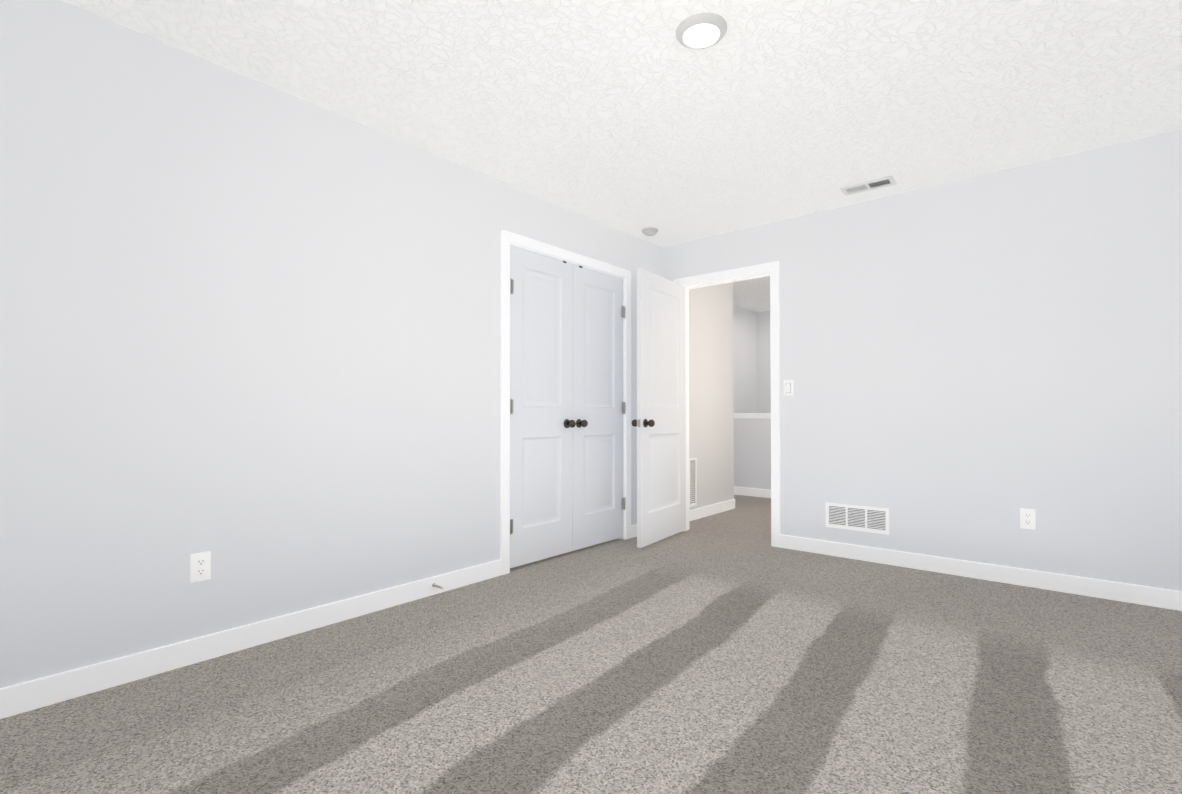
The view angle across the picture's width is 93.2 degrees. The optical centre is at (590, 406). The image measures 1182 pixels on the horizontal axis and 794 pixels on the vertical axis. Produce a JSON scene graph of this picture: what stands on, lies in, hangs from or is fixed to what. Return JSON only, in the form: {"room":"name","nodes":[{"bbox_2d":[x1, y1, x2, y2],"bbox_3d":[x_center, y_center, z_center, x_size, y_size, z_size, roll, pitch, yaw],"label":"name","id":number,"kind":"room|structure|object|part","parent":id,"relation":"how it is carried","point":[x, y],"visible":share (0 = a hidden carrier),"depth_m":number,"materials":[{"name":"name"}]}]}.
{"room":"empty bedroom","nodes":[
{"label":"empty bedroom","id":0,"kind":"room"},
{"bbox_2d":[0,0,736,687],"bbox_3d":[-0.464,-0.176,3.663,0.116,2.440,5.940,-1,-1,40],"label":"wall","id":1,"kind":"structure","parent":0,"point":[250,334],"depth_m":2.34,"materials":[{"name":"grey paint"}]},
{"bbox_2d":[190,551,210,582],"bbox_3d":[-1.572,0.648,2.252,0.008,0.115,0.070,-1,-1,40],"label":"outlet","id":2,"kind":"object","parent":1,"relation":"attached to","point":[200,566],"visible":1,"depth_m":2.25,"materials":[{"name":"white plastic"}]},
{"bbox_2d":[0,560,500,718],"bbox_3d":[-1.401,0.980,2.447,0.016,0.098,2.611,-1,-1,40],"label":"baseboard","id":3,"kind":"structure","parent":1,"relation":"attached to","point":[20,698],"depth_m":2.27,"materials":[{"name":"white paint"}]},
{"bbox_2d":[432,583,443,589],"bbox_3d":[-0.830,0.981,3.041,0.090,0.022,0.022,-1,-1,40],"label":"spring door stop","id":4,"kind":"object","parent":3,"relation":"attached to","point":[438,586],"visible":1,"depth_m":3.04,"materials":[{"name":"grey metal"}]},
{"bbox_2d":[510,519,512,533],"bbox_3d":[-0.510,0.757,3.502,0.013,0.095,0.060,-1,-1,40],"label":"left closet door hinge","id":5,"kind":"object","parent":1,"relation":"attached to","point":[511,526],"visible":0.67,"depth_m":3.51,"materials":[{"name":"grey metal"}]},
{"bbox_2d":[510,399,512,413],"bbox_3d":[-0.510,0.002,3.512,0.013,0.095,0.060,-1,-1,40],"label":"left closet door hinge","id":6,"kind":"object","parent":1,"relation":"attached to","point":[511,406],"visible":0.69,"depth_m":3.52,"materials":[{"name":"grey metal"}]},
{"bbox_2d":[510,278,513,293],"bbox_3d":[-0.510,-0.758,3.522,0.013,0.095,0.060,-1,-1,40],"label":"left closet door hinge","id":7,"kind":"object","parent":1,"relation":"attached to","point":[512,286],"visible":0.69,"depth_m":3.53,"materials":[{"name":"grey metal"}]},
{"bbox_2d":[510,245,575,567],"bbox_3d":[-0.307,0.004,3.731,0.111,2.039,0.596,-1,-1,40],"label":"closet door","id":8,"kind":"structure","parent":1,"relation":"in","point":[542,423],"depth_m":3.73,"materials":[{"name":"white paint"}]},
{"bbox_3d":[-0.141,0.122,3.898,0.076,0.064,0.064,-1,-1,40],"label":"knob","id":9,"kind":"part","parent":8,"relation":"part of","materials":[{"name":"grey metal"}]},
{"bbox_2d":[500,230,630,574],"bbox_3d":[-0.169,0.006,4.008,0.116,2.086,1.242,-1,-1,40],"label":"door frame","id":10,"kind":"structure","parent":1,"relation":"attached to","point":[623,344],"depth_m":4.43,"materials":[{"name":"white paint"}]},
{"bbox_2d":[573,264,623,550],"bbox_3d":[0.081,0.010,4.189,0.111,2.039,0.596,-1,-1,40],"label":"closet door","id":11,"kind":"structure","parent":1,"relation":"in","point":[598,467],"depth_m":4.19,"materials":[{"name":"white paint"}]},
{"bbox_3d":[-0.058,0.124,3.996,0.076,0.064,0.064,-1,-1,40],"label":"knob","id":12,"kind":"part","parent":11,"relation":"part of","materials":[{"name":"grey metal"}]},
{"bbox_2d":[622,497,624,509],"bbox_3d":[0.264,0.769,4.415,0.013,0.095,0.060,-1,-1,40],"label":"right closet door hinge","id":13,"kind":"object","parent":1,"relation":"attached to","point":[623,503],"visible":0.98,"depth_m":4.40,"materials":[{"name":"grey metal"}]},
{"bbox_2d":[622,402,624,413],"bbox_3d":[0.264,0.014,4.425,0.013,0.095,0.060,-1,-1,40],"label":"right closet door hinge","id":14,"kind":"object","parent":1,"relation":"attached to","point":[623,407],"visible":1,"depth_m":4.41,"materials":[{"name":"grey metal"}]},
{"bbox_2d":[622,306,624,317],"bbox_3d":[0.264,-0.746,4.435,0.013,0.095,0.060,-1,-1,40],"label":"right closet door hinge","id":15,"kind":"object","parent":1,"relation":"attached to","point":[623,311],"visible":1,"depth_m":4.42,"materials":[{"name":"grey metal"}]},
{"bbox_2d":[631,524,636,537],"bbox_3d":[0.469,1.008,4.651,0.016,0.098,0.481,-1,-1,40],"label":"baseboard","id":16,"kind":"structure","parent":1,"relation":"attached to","point":[633,527],"depth_m":4.49,"materials":[{"name":"white paint"}]},
{"bbox_2d":[689,458,696,506],"bbox_3d":[0.915,0.712,5.183,0.008,0.450,0.256,-1,-1,40],"label":"air vent","id":17,"kind":"object","parent":1,"relation":"in","point":[692,482],"visible":0.62,"depth_m":5.23,"materials":[{"name":"white metal"}]},
{"bbox_2d":[689,499,734,520],"bbox_3d":[1.128,1.018,5.427,0.013,0.098,1.193,-1,-1,40],"label":"baseboard","id":18,"kind":"structure","parent":1,"relation":"attached to","point":[705,511],"depth_m":5.48,"materials":[{"name":"white paint"}]},
{"bbox_2d":[0,495,1181,793],"bbox_3d":[1.248,1.070,3.690,4.070,0.050,8.220,-1,-1,40],"label":"floor","id":19,"kind":"structure","parent":0,"point":[732,651],"depth_m":1.98,"materials":[{"name":"carpet"}]},
{"bbox_2d":[61,0,1181,312],"bbox_3d":[1.248,-1.420,3.723,4.070,0.050,8.220,-1,-1,40],"label":"ceiling","id":20,"kind":"structure","parent":0,"point":[635,118],"depth_m":2.46,"materials":[{"name":"paint"}]},
{"bbox_2d":[642,227,657,235],"bbox_3d":[0.464,-1.364,4.398,0.128,0.044,0.128,-1,-1,40],"label":"smoke detector","id":21,"kind":"object","parent":20,"relation":"attached to","point":[650,231],"visible":1,"depth_m":4.36,"materials":[{"name":"white plastic"}]},
{"bbox_2d":[676,13,726,48],"bbox_3d":[0.415,-1.404,2.107,0.190,0.024,0.190,-1,-1,40],"label":"recessed light","id":22,"kind":"object","parent":20,"relation":"in","point":[701,31],"visible":0.96,"depth_m":2.08,"materials":[{"name":"white"}]},
{"bbox_2d":[840,176,896,195],"bbox_3d":[1.754,-1.393,3.541,0.301,0.009,0.148,-1,-1,38],"label":"ceiling vent","id":23,"kind":"object","parent":20,"relation":"in","point":[869,185],"visible":1,"depth_m":3.54,"materials":[{"name":"white metal"}]},
{"bbox_2d":[737,307,756,412],"bbox_3d":[1.623,-0.130,7.206,0.115,2.440,2.395,-1,-1,40],"label":"wall","id":24,"kind":"structure","parent":0,"point":[746,319],"depth_m":7.76,"materials":[{"name":"grey paint"}]},
{"bbox_2d":[734,418,770,489],"bbox_3d":[2.353,0.600,6.460,1.950,0.962,0.115,-1,-1,40],"label":"wall","id":25,"kind":"structure","parent":0,"point":[752,453],"depth_m":6.73,"materials":[{"name":"grey paint"}]},
{"bbox_2d":[734,413,770,418],"bbox_3d":[2.353,0.113,6.467,1.950,0.065,0.175,-1,-1,40],"label":"trim","id":26,"kind":"structure","parent":25,"relation":"on","point":[754,415],"depth_m":6.71,"materials":[{"name":"white paint"}]},
{"bbox_2d":[734,486,770,497],"bbox_3d":[2.299,1.031,6.419,1.920,0.098,0.016,-1,-1,40],"label":"baseboard","id":27,"kind":"structure","parent":25,"relation":"attached to","point":[765,493],"depth_m":6.71,"materials":[{"name":"white paint"}]},
{"bbox_2d":[757,311,770,412],"bbox_3d":[3.140,-0.127,7.414,1.920,2.440,0.115,-1,-1,40],"label":"wall","id":28,"kind":"structure","parent":0,"point":[763,318],"depth_m":7.93,"materials":[{"name":"grey paint"}]},
{"bbox_2d":[662,130,1181,590],"bbox_3d":[1.897,-0.173,3.841,3.255,2.440,0.115,-1,-1,40],"label":"wall","id":29,"kind":"structure","parent":0,"point":[971,367],"depth_m":3.33,"materials":[{"name":"grey paint"}]},
{"bbox_2d":[632,268,685,547],"bbox_3d":[0.565,0.012,4.389,0.187,2.039,0.768,-1,-1,34],"label":"entry door","id":30,"kind":"structure","parent":29,"relation":"in","point":[661,411],"depth_m":4.32,"materials":[{"name":"white paint"}]},
{"bbox_3d":[0.338,0.126,4.153,0.076,0.064,0.064,-1,-1,34],"label":"knob","id":31,"kind":"part","parent":30,"relation":"part of","materials":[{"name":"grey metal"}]},
{"bbox_3d":[0.430,0.125,4.090,0.076,0.064,0.064,-1,-1,34],"label":"knob","id":32,"kind":"part","parent":30,"relation":"part of","materials":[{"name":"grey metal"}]},
{"bbox_2d":[674,261,779,547],"bbox_3d":[1.100,-0.015,4.515,0.916,2.140,0.149,-1,-1,40],"label":"door frame","id":33,"kind":"structure","parent":29,"relation":"attached to","point":[772,268],"depth_m":4.20,"materials":[{"name":"white paint"}]},
{"bbox_2d":[784,380,792,395],"bbox_3d":[1.457,-0.135,4.131,0.072,0.117,0.010,-1,-1,40],"label":"light switch","id":34,"kind":"object","parent":29,"relation":"attached to","point":[788,387],"visible":1,"depth_m":4.13,"materials":[{"name":"white plastic"}]},
{"bbox_2d":[826,502,888,534],"bbox_3d":[1.813,0.764,3.819,0.406,0.172,0.008,-1,-1,40],"label":"air vent","id":35,"kind":"object","parent":29,"relation":"in","point":[860,518],"visible":1,"depth_m":3.81,"materials":[{"name":"white metal"}]},
{"bbox_2d":[780,534,1181,610],"bbox_3d":[2.199,0.993,3.488,2.079,0.098,0.016,-1,-1,40],"label":"baseboard","id":36,"kind":"structure","parent":29,"relation":"attached to","point":[1110,590],"depth_m":3.30,"materials":[{"name":"white paint"}]},
{"bbox_2d":[1020,508,1035,529],"bbox_3d":[2.518,0.651,3.223,0.070,0.115,0.008,-1,-1,40],"label":"outlet","id":37,"kind":"object","parent":29,"relation":"attached to","point":[1027,518],"visible":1,"depth_m":3.22,"materials":[{"name":"white plastic"}]}
]}

